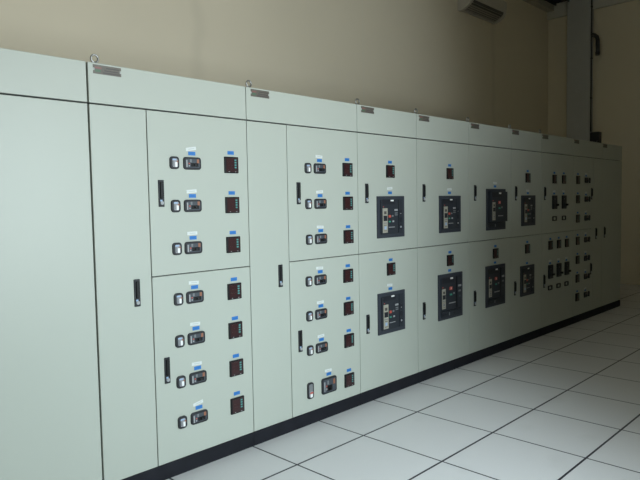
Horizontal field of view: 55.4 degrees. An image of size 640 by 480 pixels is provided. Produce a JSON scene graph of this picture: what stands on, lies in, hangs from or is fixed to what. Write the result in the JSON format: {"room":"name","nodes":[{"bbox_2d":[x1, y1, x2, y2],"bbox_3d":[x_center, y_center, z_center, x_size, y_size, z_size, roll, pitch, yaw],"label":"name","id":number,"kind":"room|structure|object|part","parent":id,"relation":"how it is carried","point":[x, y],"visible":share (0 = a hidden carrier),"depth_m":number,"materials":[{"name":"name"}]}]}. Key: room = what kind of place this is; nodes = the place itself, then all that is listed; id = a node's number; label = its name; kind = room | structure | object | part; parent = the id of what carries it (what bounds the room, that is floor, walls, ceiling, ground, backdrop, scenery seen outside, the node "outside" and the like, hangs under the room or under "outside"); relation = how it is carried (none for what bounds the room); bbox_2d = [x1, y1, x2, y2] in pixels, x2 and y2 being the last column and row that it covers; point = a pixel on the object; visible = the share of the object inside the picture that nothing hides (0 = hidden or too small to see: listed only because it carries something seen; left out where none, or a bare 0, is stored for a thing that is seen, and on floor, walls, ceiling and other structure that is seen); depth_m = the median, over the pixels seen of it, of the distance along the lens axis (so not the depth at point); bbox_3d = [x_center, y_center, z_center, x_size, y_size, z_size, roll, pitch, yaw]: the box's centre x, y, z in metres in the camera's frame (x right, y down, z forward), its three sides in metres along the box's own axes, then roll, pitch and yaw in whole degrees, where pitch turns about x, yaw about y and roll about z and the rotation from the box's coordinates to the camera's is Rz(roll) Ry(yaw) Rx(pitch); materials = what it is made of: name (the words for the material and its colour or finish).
{"room":"electrical room","nodes":[
{"label":"electrical room","id":0,"kind":"room"},
{"bbox_2d":[0,0,547,133],"bbox_3d":[-0.401,-1.687,6.879,0.150,5.600,13.750,2,5,44],"label":"wall","id":1,"kind":"structure","parent":0,"point":[437,59],"depth_m":7.26,"materials":[{"name":"beige paint"}]},
{"bbox_2d":[458,0,506,23],"bbox_3d":[2.553,-3.677,9.545,0.245,0.343,1.080,2,5,44],"label":"air conditioner","id":2,"kind":"object","parent":1,"relation":"attached to","point":[491,11],"visible":1,"depth_m":9.53,"materials":[{"name":"white plastic"}]},
{"bbox_2d":[468,3,501,20],"bbox_3d":[2.559,-3.567,9.548,0.139,0.076,0.968,2,5,44],"label":"vent","id":3,"kind":"object","parent":2,"relation":"attached to","point":[483,11],"depth_m":9.55,"materials":[{"name":"plastic"}]},
{"bbox_2d":[523,0,553,11],"bbox_3d":[3.644,-4.274,10.716,0.137,0.108,1.961,2,5,44],"label":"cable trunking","id":4,"kind":"object","parent":1,"relation":"attached to","point":[543,5],"visible":1,"depth_m":11.09,"materials":[{"name":"grey metal"}]},
{"bbox_2d":[166,284,639,479],"bbox_3d":[1.895,1.298,4.866,6.420,0.200,13.750,2,5,44],"label":"floor","id":5,"kind":"structure","parent":0,"point":[563,403],"depth_m":4.13,"materials":[{"name":"tile"}]},
{"bbox_2d":[0,48,101,479],"bbox_3d":[-1.758,0.247,3.101,0.950,2.240,0.826,2,5,44],"label":"tall cabinet","id":6,"kind":"object","parent":5,"relation":"on","point":[50,413],"visible":1,"depth_m":2.89,"materials":[{"name":"metal"}]},
{"bbox_3d":[-1.445,-0.758,2.716,0.023,0.198,0.820,2,5,44],"label":"header panel","id":7,"kind":"part","parent":6,"relation":"part of","materials":[{"name":"paint"}]},
{"bbox_2d":[86,54,253,479],"bbox_3d":[-1.112,0.169,3.741,0.978,2.296,0.996,2,5,44],"label":"tall cabinet","id":8,"kind":"object","parent":5,"relation":"on","point":[168,153],"visible":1,"depth_m":3.36,"materials":[{"name":"metal"}]},
{"bbox_3d":[-1.025,0.286,3.190,0.022,1.942,0.310,2,5,44],"label":"door","id":9,"kind":"part","parent":8,"relation":"part of","materials":[{"name":"paint"}]},
{"bbox_3d":[-0.965,0.281,3.224,0.016,0.146,0.034,2,5,44],"label":"door handle","id":10,"kind":"part","parent":8,"relation":"part of","materials":[{"name":"black plastic"}]},
{"bbox_3d":[-0.860,-0.253,3.310,0.016,0.146,0.034,2,5,44],"label":"door handle","id":11,"kind":"part","parent":8,"relation":"part of","materials":[{"name":"black plastic"}]},
{"bbox_3d":[-0.807,-0.808,3.369,0.023,0.198,0.990,2,5,44],"label":"header panel","id":12,"kind":"part","parent":8,"relation":"part of","materials":[{"name":"paint"}]},
{"bbox_3d":[-0.842,0.723,3.369,0.016,0.146,0.034,2,5,44],"label":"door handle","id":13,"kind":"part","parent":8,"relation":"part of","materials":[{"name":"black plastic"}]},
{"bbox_3d":[-0.687,-0.266,3.514,0.022,0.892,0.676,2,5,44],"label":"door","id":14,"kind":"part","parent":8,"relation":"part of","materials":[{"name":"paint"}]},
{"bbox_3d":[-0.670,0.706,3.572,0.022,1.046,0.676,2,5,44],"label":"door","id":15,"kind":"part","parent":8,"relation":"part of","materials":[{"name":"paint"}]},
{"bbox_2d":[244,80,360,445],"bbox_3d":[-0.402,0.113,4.465,0.982,2.296,1.033,2,5,44],"label":"tall cabinet","id":16,"kind":"object","parent":5,"relation":"on","point":[302,150],"visible":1,"depth_m":4.09,"materials":[{"name":"metal"}]},
{"bbox_3d":[-0.325,0.230,3.907,0.022,1.942,0.327,2,5,44],"label":"door","id":17,"kind":"part","parent":16,"relation":"part of","materials":[{"name":"paint"}]},
{"bbox_3d":[-0.252,0.233,3.954,0.016,0.146,0.034,2,5,44],"label":"door handle","id":18,"kind":"part","parent":16,"relation":"part of","materials":[{"name":"black plastic"}]},
{"bbox_3d":[-0.138,-0.310,4.048,0.016,0.146,0.034,2,5,44],"label":"door handle","id":19,"kind":"part","parent":16,"relation":"part of","materials":[{"name":"black plastic"}]},
{"bbox_3d":[-0.128,0.682,4.100,0.016,0.146,0.034,2,5,44],"label":"door handle","id":20,"kind":"part","parent":16,"relation":"part of","materials":[{"name":"black plastic"}]},
{"bbox_3d":[-0.099,-0.865,4.093,0.023,0.198,1.030,2,5,44],"label":"header panel","id":21,"kind":"part","parent":16,"relation":"part of","materials":[{"name":"paint"}]},
{"bbox_3d":[0.027,-0.322,4.245,0.022,0.892,0.698,2,5,44],"label":"door","id":22,"kind":"part","parent":16,"relation":"part of","materials":[{"name":"paint"}]},
{"bbox_3d":[0.044,0.649,4.303,0.022,1.046,0.698,2,5,44],"label":"door","id":23,"kind":"part","parent":16,"relation":"part of","materials":[{"name":"paint"}]},
{"bbox_2d":[355,98,417,404],"bbox_3d":[0.213,0.064,5.104,0.968,2.296,0.742,2,5,44],"label":"tall cabinet","id":24,"kind":"object","parent":5,"relation":"on","point":[386,143],"visible":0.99,"depth_m":4.75,"materials":[{"name":"metal"}]},
{"bbox_3d":[0.354,-0.348,4.552,0.016,0.146,0.034,2,5,44],"label":"door handle","id":25,"kind":"part","parent":24,"relation":"part of","materials":[{"name":"black plastic"}]},
{"bbox_3d":[0.367,0.638,4.607,0.016,0.146,0.034,2,5,44],"label":"door handle","id":26,"kind":"part","parent":24,"relation":"part of","materials":[{"name":"black plastic"}]},
{"bbox_3d":[0.521,-0.914,4.727,0.023,0.198,0.739,2,5,44],"label":"header panel","id":27,"kind":"part","parent":24,"relation":"part of","materials":[{"name":"paint"}]},
{"bbox_3d":[0.531,-0.362,4.760,0.022,0.892,0.739,2,5,44],"label":"door","id":28,"kind":"part","parent":24,"relation":"part of","materials":[{"name":"paint"}]},
{"bbox_3d":[0.549,0.609,4.819,0.022,1.046,0.739,2,5,44],"label":"door","id":29,"kind":"part","parent":24,"relation":"part of","materials":[{"name":"paint"}]},
{"bbox_2d":[414,108,468,382],"bbox_3d":[0.759,0.021,5.662,0.969,2.296,0.819,2,5,44],"label":"tall cabinet","id":30,"kind":"object","parent":5,"relation":"on","point":[442,149],"visible":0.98,"depth_m":5.31,"materials":[{"name":"metal"}]},
{"bbox_3d":[0.872,-0.393,5.081,0.016,0.146,0.034,2,5,44],"label":"door handle","id":31,"kind":"part","parent":30,"relation":"part of","materials":[{"name":"black plastic"}]},
{"bbox_3d":[0.883,0.598,5.133,0.016,0.146,0.034,2,5,44],"label":"door handle","id":32,"kind":"part","parent":30,"relation":"part of","materials":[{"name":"black plastic"}]},
{"bbox_3d":[1.067,-0.957,5.285,0.023,0.198,0.816,2,5,44],"label":"header panel","id":33,"kind":"part","parent":30,"relation":"part of","materials":[{"name":"paint"}]},
{"bbox_3d":[1.077,-0.406,5.318,0.022,0.892,0.816,2,5,44],"label":"door","id":34,"kind":"part","parent":30,"relation":"part of","materials":[{"name":"paint"}]},
{"bbox_3d":[1.094,0.566,5.377,0.022,1.046,0.816,2,5,44],"label":"door","id":35,"kind":"part","parent":30,"relation":"part of","materials":[{"name":"paint"}]},
{"bbox_2d":[466,117,510,362],"bbox_3d":[1.342,-0.024,6.235,1.001,2.296,0.816,2,5,44],"label":"tall cabinet","id":36,"kind":"object","parent":5,"relation":"on","point":[489,146],"visible":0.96,"depth_m":5.89,"materials":[{"name":"metal"}]},
{"bbox_3d":[1.461,0.549,5.725,0.016,0.146,0.034,2,5,44],"label":"door handle","id":37,"kind":"part","parent":36,"relation":"part of","materials":[{"name":"black plastic"}]},
{"bbox_3d":[1.450,-0.438,5.672,0.016,0.146,0.034,2,5,44],"label":"door handle","id":38,"kind":"part","parent":36,"relation":"part of","materials":[{"name":"black plastic"}]},
{"bbox_3d":[1.638,-1.002,5.870,0.023,0.198,0.813,2,5,44],"label":"header panel","id":39,"kind":"part","parent":36,"relation":"part of","materials":[{"name":"paint"}]},
{"bbox_3d":[1.665,0.521,5.961,0.022,1.046,0.813,2,5,44],"label":"door","id":40,"kind":"part","parent":36,"relation":"part of","materials":[{"name":"paint"}]},
{"bbox_3d":[1.648,-0.451,5.903,0.022,0.892,0.813,2,5,44],"label":"door","id":41,"kind":"part","parent":36,"relation":"part of","materials":[{"name":"paint"}]},
{"bbox_2d":[508,124,541,346],"bbox_3d":[1.861,-0.067,6.789,0.968,2.296,0.703,2,5,44],"label":"tall cabinet","id":42,"kind":"object","parent":5,"relation":"on","point":[526,146],"visible":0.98,"depth_m":6.45,"materials":[{"name":"metal"}]},
{"bbox_3d":[2.023,0.501,6.300,0.016,0.146,0.034,2,5,44],"label":"door handle","id":43,"kind":"part","parent":42,"relation":"part of","materials":[{"name":"black plastic"}]},
{"bbox_3d":[2.017,-0.479,6.253,0.016,0.146,0.034,2,5,44],"label":"door handle","id":44,"kind":"part","parent":42,"relation":"part of","materials":[{"name":"black plastic"}]},
{"bbox_3d":[2.169,-1.044,6.412,0.023,0.198,0.700,2,5,44],"label":"header panel","id":45,"kind":"part","parent":42,"relation":"part of","materials":[{"name":"paint"}]},
{"bbox_3d":[2.196,0.479,6.504,0.022,1.046,0.700,2,5,44],"label":"door","id":46,"kind":"part","parent":42,"relation":"part of","materials":[{"name":"paint"}]},
{"bbox_3d":[2.179,-0.493,6.446,0.022,0.892,0.700,2,5,44],"label":"door","id":47,"kind":"part","parent":42,"relation":"part of","materials":[{"name":"paint"}]},
{"bbox_2d":[539,129,573,335],"bbox_3d":[2.424,-0.110,7.341,1.002,2.296,0.873,2,5,44],"label":"tall cabinet","id":48,"kind":"object","parent":5,"relation":"on","point":[557,152],"visible":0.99,"depth_m":7.00,"materials":[{"name":"metal"}]},
{"bbox_3d":[2.507,0.460,6.794,0.016,0.146,0.034,2,5,44],"label":"door handle","id":49,"kind":"part","parent":48,"relation":"part of","materials":[{"name":"black plastic"}]},
{"bbox_3d":[2.747,0.435,7.067,0.022,1.046,0.870,2,5,44],"label":"door","id":50,"kind":"part","parent":48,"relation":"part of","materials":[{"name":"paint"}]},
{"bbox_3d":[2.730,-0.537,7.009,0.022,0.892,0.870,2,5,44],"label":"door","id":51,"kind":"part","parent":48,"relation":"part of","materials":[{"name":"paint"}]},
{"bbox_3d":[2.720,-1.088,6.976,0.023,0.198,0.870,2,5,44],"label":"header panel","id":52,"kind":"part","parent":48,"relation":"part of","materials":[{"name":"paint"}]},
{"bbox_2d":[566,0,593,140],"bbox_3d":[4.744,-2.034,11.137,0.419,5.600,0.150,2,5,44],"label":"column","id":53,"kind":"structure","parent":5,"relation":"on","point":[578,11],"depth_m":11.01,"materials":[{"name":"grey paint"}]},
{"bbox_2d":[590,0,599,131],"bbox_3d":[4.891,-3.378,10.826,0.158,2.875,0.078,1,4,30],"label":"conduit pipe","id":54,"kind":"object","parent":53,"relation":"attached to","point":[597,53],"visible":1,"depth_m":10.84,"materials":[{"name":"black plastic"}]},
{"bbox_2d":[572,139,601,323],"bbox_3d":[3.049,-0.132,7.997,0.978,2.240,0.937,2,5,44],"label":"tall cabinet","id":55,"kind":"object","parent":5,"relation":"on","point":[587,157],"visible":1,"depth_m":7.65,"materials":[{"name":"metal"}]},
{"bbox_3d":[3.273,0.393,7.605,0.022,1.046,0.627,2,5,44],"label":"door","id":56,"kind":"part","parent":55,"relation":"part of","materials":[{"name":"paint"}]},
{"bbox_3d":[3.255,-0.578,7.546,0.022,0.892,0.627,2,5,44],"label":"door","id":57,"kind":"part","parent":55,"relation":"part of","materials":[{"name":"paint"}]},
{"bbox_3d":[3.352,-1.138,7.623,0.023,0.198,0.934,2,5,44],"label":"header panel","id":58,"kind":"part","parent":55,"relation":"part of","materials":[{"name":"paint"}]},
{"bbox_3d":[3.592,-0.080,7.913,0.022,1.942,0.302,2,5,44],"label":"door","id":59,"kind":"part","parent":55,"relation":"part of","materials":[{"name":"paint"}]},
{"bbox_2d":[601,143,621,312],"bbox_3d":[3.631,-0.179,8.602,0.966,2.240,0.743,2,5,44],"label":"tall cabinet","id":60,"kind":"object","parent":5,"relation":"on","point":[611,154],"visible":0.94,"depth_m":8.26,"materials":[{"name":"metal"}]},
{"bbox_3d":[3.939,-1.185,8.223,0.023,0.198,0.740,2,5,44],"label":"header panel","id":61,"kind":"part","parent":60,"relation":"part of","materials":[{"name":"paint"}]},
{"bbox_2d":[548,0,639,284],"bbox_3d":[6.590,-1.972,9.547,6.120,5.600,0.150,2,5,44],"label":"wall","id":62,"kind":"structure","parent":0,"point":[616,71],"depth_m":10.74,"materials":[{"name":"beige paint"}]},
{"bbox_2d":[547,0,633,19],"bbox_3d":[6.473,-4.412,9.325,6.120,0.700,0.060,2,5,44],"label":"beam","id":63,"kind":"structure","parent":62,"relation":"attached to","point":[560,10],"depth_m":11.20,"materials":[{"name":"grey paint"}]},
{"bbox_2d":[590,132,601,142],"bbox_3d":[4.949,-1.768,10.947,0.158,0.336,0.163,2,5,44],"label":"junction box","id":64,"kind":"object","parent":62,"relation":"attached to","point":[594,136],"visible":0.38,"depth_m":10.89,"materials":[{"name":"black plastic"}]},
{"bbox_3d":[1.791,-4.490,4.519,6.420,0.200,13.750,2,5,44],"label":"ceiling","id":65,"kind":"structure","parent":0,"visible":0},
{"bbox_2d":[545,0,569,5],"bbox_3d":[3.902,-4.543,10.610,0.284,0.500,1.600,2,5,44],"label":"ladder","id":66,"kind":"object","parent":65,"relation":"hanging from","point":[554,2],"visible":1,"depth_m":11.12,"materials":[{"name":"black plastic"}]}
]}

